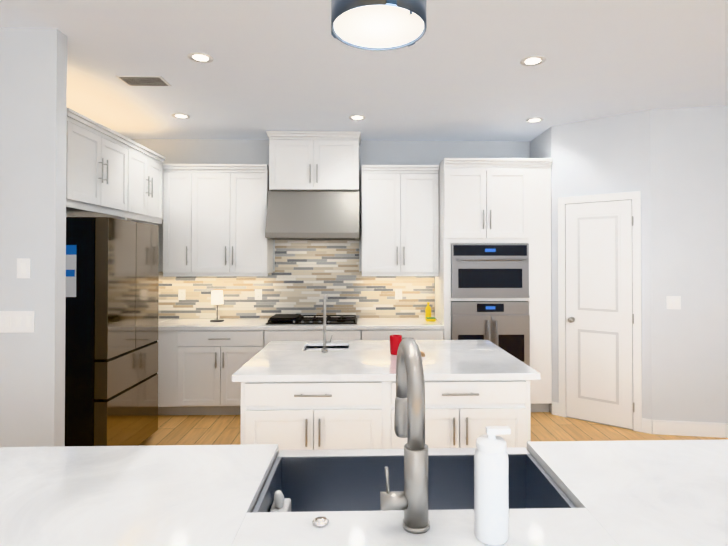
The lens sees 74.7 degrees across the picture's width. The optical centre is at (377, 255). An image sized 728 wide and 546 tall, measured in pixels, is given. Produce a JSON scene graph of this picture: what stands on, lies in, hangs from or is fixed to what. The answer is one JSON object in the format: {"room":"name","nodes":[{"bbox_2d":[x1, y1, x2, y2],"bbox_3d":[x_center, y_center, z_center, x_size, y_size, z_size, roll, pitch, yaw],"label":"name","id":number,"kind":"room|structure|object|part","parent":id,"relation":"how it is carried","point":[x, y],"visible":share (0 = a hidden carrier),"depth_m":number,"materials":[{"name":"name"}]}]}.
{"room":"kitchen","nodes":[
{"label":"kitchen","id":0,"kind":"room"},
{"bbox_2d":[0,28,66,446],"bbox_3d":[-3.252,0.126,2.885,2.620,3.000,0.100,0,-1,-2],"label":"wall","id":1,"kind":"structure","parent":0,"point":[33,112],"depth_m":2.87,"materials":[{"name":"paint"}]},
{"bbox_2d":[0,311,34,332],"bbox_3d":[-2.157,0.397,2.858,0.200,0.126,0.008,0,-1,-2],"label":"switch plate","id":2,"kind":"object","parent":1,"relation":"attached to","point":[17,321],"visible":1,"depth_m":2.85,"materials":[{"name":"white plastic"}]},
{"bbox_2d":[17,258,30,277],"bbox_3d":[-2.127,0.075,2.862,0.080,0.120,0.008,0,-1,-2],"label":"switch plate","id":3,"kind":"object","parent":1,"relation":"attached to","point":[23,267],"visible":1,"depth_m":2.86,"materials":[{"name":"white plastic"}]},
{"bbox_2d":[66,214,82,216],"bbox_3d":[-3.009,0.139,4.204,0.120,3.000,2.525,0,-1,-2],"label":"wall","id":4,"kind":"structure","parent":0,"point":[68,215],"depth_m":4.61,"materials":[{"name":"paint"}]},
{"bbox_2d":[66,115,133,214],"bbox_3d":[-2.605,-0.708,3.936,0.668,0.610,0.958,0,-1,-2],"label":"upper cabinet","id":5,"kind":"object","parent":4,"relation":"attached to","point":[110,173],"depth_m":3.88,"materials":[{"name":"white wood"}]},
{"bbox_2d":[77,147,165,218],"bbox_3d":[-2.626,-0.701,4.693,0.668,0.610,0.816,0,-1,-2],"label":"upper cabinet","id":6,"kind":"object","parent":4,"relation":"attached to","point":[148,169],"depth_m":4.73,"materials":[{"name":"white wood"}]},
{"bbox_2d":[127,219,162,222],"bbox_3d":[-2.641,-0.680,5.263,0.668,0.580,0.441,0,-1,-2],"label":"upper cabinet","id":7,"kind":"object","parent":4,"relation":"attached to","point":[135,220],"depth_m":5.00,"materials":[{"name":"white wood"}]},
{"bbox_2d":[131,139,529,318],"bbox_3d":[-1.480,0.153,5.569,6.550,3.000,0.120,0,-1,-2],"label":"wall","id":8,"kind":"structure","parent":0,"point":[245,151],"depth_m":5.56,"materials":[{"name":"paint"}]},
{"bbox_2d":[162,164,272,276],"bbox_3d":[-1.764,-0.382,5.311,1.121,1.216,0.386,0,-1,-2],"label":"upper cabinet","id":9,"kind":"object","parent":8,"relation":"attached to","point":[214,220],"visible":1,"depth_m":5.16,"materials":[{"name":"white wood"}]},
{"bbox_2d":[158,240,434,318],"bbox_3d":[-1.157,0.002,5.514,3.648,1.439,0.010,0,-1,-2],"label":"tile backsplash","id":10,"kind":"structure","parent":8,"relation":"attached to","point":[305,277],"depth_m":5.52,"materials":[{"name":"tile"}]},
{"bbox_2d":[178,289,185,299],"bbox_3d":[-2.248,0.447,5.471,0.080,0.120,0.007,0,-1,-2],"label":"electrical outlet","id":11,"kind":"object","parent":10,"relation":"attached to","point":[181,294],"visible":1,"depth_m":5.47,"materials":[{"name":"white plastic"}]},
{"bbox_2d":[255,289,261,299],"bbox_3d":[-1.375,0.447,5.495,0.080,0.120,0.007,0,-1,-2],"label":"electrical outlet","id":12,"kind":"object","parent":10,"relation":"attached to","point":[258,294],"visible":1,"depth_m":5.49,"materials":[{"name":"white plastic"}]},
{"bbox_2d":[395,289,401,298],"bbox_3d":[0.243,0.448,5.539,0.080,0.120,0.007,0,-1,-2],"label":"electrical outlet","id":13,"kind":"object","parent":10,"relation":"attached to","point":[398,293],"visible":1,"depth_m":5.54,"materials":[{"name":"white plastic"}]},
{"bbox_2d":[265,190,359,239],"bbox_3d":[-0.694,-0.447,5.264,0.984,0.526,0.520,0,-1,-2],"label":"range hood","id":14,"kind":"object","parent":8,"relation":"attached to","point":[310,215],"visible":1,"depth_m":5.08,"materials":[{"name":"silver metal"}]},
{"bbox_2d":[266,131,360,190],"bbox_3d":[-0.696,-1.029,5.332,1.024,0.632,0.416,0,-1,-2],"label":"upper cabinet","id":15,"kind":"object","parent":8,"relation":"attached to","point":[316,160],"visible":1,"depth_m":5.17,"materials":[{"name":"white wood"}]},
{"bbox_2d":[362,165,438,275],"bbox_3d":[0.245,-0.381,5.366,0.849,1.216,0.386,0,-1,-2],"label":"upper cabinet","id":16,"kind":"object","parent":8,"relation":"attached to","point":[400,220],"visible":1,"depth_m":5.22,"materials":[{"name":"white wood"}]},
{"bbox_2d":[0,0,727,140],"bbox_3d":[0.068,-1.435,1.831,9.440,0.100,10.670,0,-1,-2],"label":"ceiling","id":17,"kind":"structure","parent":0,"point":[457,71],"depth_m":3.44,"materials":[{"name":"paint"}]},
{"bbox_2d":[115,75,170,85],"bbox_3d":[-1.819,-1.361,3.714,0.340,0.009,0.200,0,-1,-2],"label":"ceiling vent","id":18,"kind":"object","parent":17,"relation":"in","point":[144,80],"visible":0.98,"depth_m":3.69,"materials":[{"name":"white metal"}]},
{"bbox_2d":[171,113,189,118],"bbox_3d":[-1.909,-1.354,4.622,0.170,0.004,0.170,0,-1,-2],"label":"recessed light","id":19,"kind":"object","parent":17,"relation":"in","point":[180,116],"visible":1,"depth_m":4.63,"materials":[{"name":"white"}]},
{"bbox_2d":[187,52,213,62],"bbox_3d":[-1.222,-1.368,3.290,0.170,0.004,0.170,0,-1,-2],"label":"recessed light","id":20,"kind":"object","parent":17,"relation":"in","point":[199,57],"visible":1,"depth_m":3.29,"materials":[{"name":"white"}]},
{"bbox_2d":[349,115,365,119],"bbox_3d":[-0.200,-1.354,4.669,0.170,0.004,0.170,0,-1,-2],"label":"recessed light","id":21,"kind":"object","parent":17,"relation":"in","point":[356,117],"visible":1,"depth_m":4.67,"materials":[{"name":"white"}]},
{"bbox_2d":[331,0,425,50],"bbox_3d":[0.002,-1.049,1.506,0.303,0.678,0.306,0,-1,-2],"label":"pendant light","id":22,"kind":"object","parent":17,"relation":"hanging from","point":[378,25],"visible":1,"depth_m":1.48,"materials":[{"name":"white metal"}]},
{"bbox_2d":[520,55,545,65],"bbox_3d":[1.089,-1.367,3.343,0.170,0.004,0.170,0,-1,-2],"label":"recessed light","id":23,"kind":"object","parent":17,"relation":"in","point":[532,60],"visible":1,"depth_m":3.34,"materials":[{"name":"white"}]},
{"bbox_2d":[526,118,543,122],"bbox_3d":[1.567,-1.353,4.757,0.170,0.004,0.170,0,-1,-2],"label":"recessed light","id":24,"kind":"object","parent":17,"relation":"in","point":[533,120],"visible":1,"depth_m":4.76,"materials":[{"name":"white"}]},
{"bbox_2d":[139,412,727,445],"bbox_3d":[0.068,1.655,1.800,9.440,0.080,10.670,0,-1,-2],"label":"floor","id":25,"kind":"structure","parent":0,"point":[214,429],"depth_m":4.45,"materials":[{"name":"brown wood"}]},
{"bbox_2d":[65,217,158,445],"bbox_3d":[-2.447,0.678,3.897,0.925,1.915,0.858,0,-1,-2],"label":"fridge","id":26,"kind":"object","parent":25,"relation":"on","point":[111,336],"visible":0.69,"depth_m":3.54,"materials":[{"name":"grey metal"}]},
{"bbox_2d":[157,330,184,414],"bbox_3d":[-2.153,1.204,5.154,0.342,0.890,0.648,0,-1,-2],"label":"base cabinet","id":27,"kind":"object","parent":25,"relation":"on","point":[171,343],"depth_m":4.85,"materials":[{"name":"white wood"}]},
{"bbox_2d":[185,330,272,414],"bbox_3d":[-1.576,1.204,5.170,0.938,0.890,0.648,0,-1,-2],"label":"base cabinet","id":28,"kind":"object","parent":25,"relation":"on","point":[197,369],"depth_m":4.85,"materials":[{"name":"white wood"}]},
{"bbox_2d":[273,330,368,340],"bbox_3d":[-0.675,1.204,5.194,1.120,0.890,0.648,0,-1,-2],"label":"base cabinet","id":29,"kind":"object","parent":25,"relation":"on","point":[278,335],"depth_m":4.88,"materials":[{"name":"white wood"}]},
{"bbox_2d":[158,318,443,329],"bbox_3d":[-1.143,0.736,4.956,3.647,0.039,1.108,0,-1,-2],"label":"countertop","id":30,"kind":"structure","parent":29,"relation":"on","point":[260,324],"depth_m":4.90,"materials":[{"name":"white stone"}]},
{"bbox_2d":[210,290,223,321],"bbox_3d":[-1.767,0.552,5.247,0.150,0.334,0.150,0,-1,-2],"label":"table lamp","id":31,"kind":"object","parent":30,"relation":"on","point":[217,297],"visible":1,"depth_m":5.20,"materials":[{"name":"white"}]},
{"bbox_2d":[265,314,356,323],"bbox_3d":[-0.700,0.687,5.215,0.950,0.062,0.480,0,-1,-2],"label":"cooktop","id":32,"kind":"object","parent":30,"relation":"in","point":[288,319],"visible":1,"depth_m":5.06,"materials":[{"name":"black metal"}]},
{"bbox_2d":[425,302,430,318],"bbox_3d":[0.571,0.623,5.370,0.066,0.195,0.066,0,-1,-2],"label":"dish soap bottle","id":33,"kind":"object","parent":30,"relation":"on","point":[428,311],"visible":0.85,"depth_m":5.35,"materials":[{"name":"yellow plastic"}]},
{"bbox_2d":[426,317,435,320],"bbox_3d":[0.584,0.699,5.245,0.100,0.040,0.070,0,-1,-2],"label":"sponge","id":34,"kind":"object","parent":30,"relation":"on","point":[430,318],"visible":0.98,"depth_m":5.21,"materials":[{"name":"yellow"}]},
{"bbox_2d":[0,439,727,545],"bbox_3d":[0.059,1.139,1.197,3.950,0.940,1.096,0,-1,-2],"label":"countertop","id":35,"kind":"structure","parent":25,"relation":"on","point":[628,493],"depth_m":1.39,"materials":[{"name":"white stone"}]},
{"bbox_2d":[270,490,290,511],"bbox_3d":[-0.303,0.799,1.473,0.056,0.145,0.120,0,-1,-2],"label":"dish brush","id":36,"kind":"object","parent":35,"relation":"in","point":[281,503],"visible":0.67,"depth_m":1.47,"materials":[{"name":"white plastic"}]},
{"bbox_3d":[-0.145,0.673,1.210,0.042,0.010,0.042,0,-1,-2],"label":"sink button","id":37,"kind":"part","parent":35,"relation":"part of","materials":[{"name":"silver metal"}]},
{"bbox_2d":[380,338,429,533],"bbox_3d":[0.066,0.452,1.298,0.124,0.454,0.272,0,-1,-2],"label":"faucet","id":38,"kind":"object","parent":35,"relation":"on","point":[411,500],"visible":1,"depth_m":1.18,"materials":[{"name":"silver metal"}]},
{"bbox_2d":[474,426,510,544],"bbox_3d":[0.277,0.547,1.153,0.086,0.262,0.081,0,-1,-2],"label":"soap dispenser","id":39,"kind":"object","parent":35,"relation":"on","point":[491,492],"visible":1,"depth_m":1.12,"materials":[{"name":"white plastic"}]},
{"bbox_2d":[232,340,539,450],"bbox_3d":[0.041,1.166,3.381,1.812,0.930,1.209,0,-1,-2],"label":"kitchen island","id":40,"kind":"object","parent":25,"relation":"on","point":[308,395],"visible":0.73,"depth_m":2.83,"materials":[{"name":"white wood"}]},
{"bbox_2d":[321,295,332,351],"bbox_3d":[-0.372,0.499,3.558,0.083,0.406,0.194,0,-1,-2],"label":"island faucet","id":41,"kind":"object","parent":40,"relation":"on","point":[325,298],"visible":1,"depth_m":3.48,"materials":[{"name":"silver metal"}]},
{"bbox_2d":[390,335,401,354],"bbox_3d":[0.130,0.634,3.397,0.088,0.132,0.088,0,-1,-2],"label":"cup","id":42,"kind":"object","parent":40,"relation":"on","point":[395,340],"visible":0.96,"depth_m":3.36,"materials":[{"name":"red plastic"}]},
{"bbox_2d":[369,329,442,339],"bbox_3d":[0.215,1.204,5.218,0.916,0.890,0.648,0,-1,-2],"label":"base cabinet","id":43,"kind":"object","parent":25,"relation":"on","point":[374,334],"depth_m":4.90,"materials":[{"name":"white wood"}]},
{"bbox_2d":[435,158,552,411],"bbox_3d":[1.240,0.322,5.236,1.127,2.655,0.686,0,-1,-2],"label":"tall cabinet","id":44,"kind":"object","parent":25,"relation":"on","point":[494,200],"visible":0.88,"depth_m":4.95,"materials":[{"name":"white wood"}]},
{"bbox_2d":[451,244,528,297],"bbox_3d":[1.158,0.157,5.193,0.813,0.559,0.651,0,-1,-2],"label":"microwave","id":45,"kind":"object","parent":44,"relation":"in","point":[489,270],"visible":1,"depth_m":4.93,"materials":[{"name":"silver metal"}]},
{"bbox_2d":[451,301,529,365],"bbox_3d":[1.158,0.849,5.169,0.805,0.743,0.686,0,-1,-2],"label":"wall oven","id":46,"kind":"object","parent":44,"relation":"in","point":[504,325],"visible":0.54,"depth_m":4.90,"materials":[{"name":"silver metal"}]},
{"bbox_2d":[530,106,727,422],"bbox_3d":[3.182,0.153,5.601,2.767,3.000,3.071,0,-1,-2],"label":"wall","id":47,"kind":"structure","parent":0,"point":[671,164],"depth_m":4.38,"materials":[{"name":"paint"}]},
{"bbox_2d":[558,191,641,431],"bbox_3d":[2.162,0.520,4.679,0.759,2.247,0.020,0,-1,38],"label":"door frame","id":48,"kind":"structure","parent":47,"relation":"attached to","point":[635,197],"depth_m":4.54,"materials":[{"name":"white wood"}]},
{"bbox_2d":[565,200,634,428],"bbox_3d":[2.144,0.552,4.643,0.623,2.158,0.084,0,-1,38],"label":"pantry door","id":49,"kind":"structure","parent":47,"relation":"in","point":[599,353],"depth_m":4.66,"materials":[{"name":"white wood"}]},
{"bbox_2d":[552,402,727,437],"bbox_3d":[3.207,1.576,4.514,2.774,0.132,0.953,0,-1,-2],"label":"baseboard","id":50,"kind":"structure","parent":47,"relation":"attached to","point":[687,428],"depth_m":4.34,"materials":[{"name":"white wood"}]},
{"bbox_2d":[666,296,680,308],"bbox_3d":[2.715,0.431,4.373,0.120,0.120,0.007,0,-1,8],"label":"switch plate","id":51,"kind":"object","parent":47,"relation":"attached to","point":[673,302],"visible":1,"depth_m":4.37,"materials":[{"name":"white plastic"}]}
]}

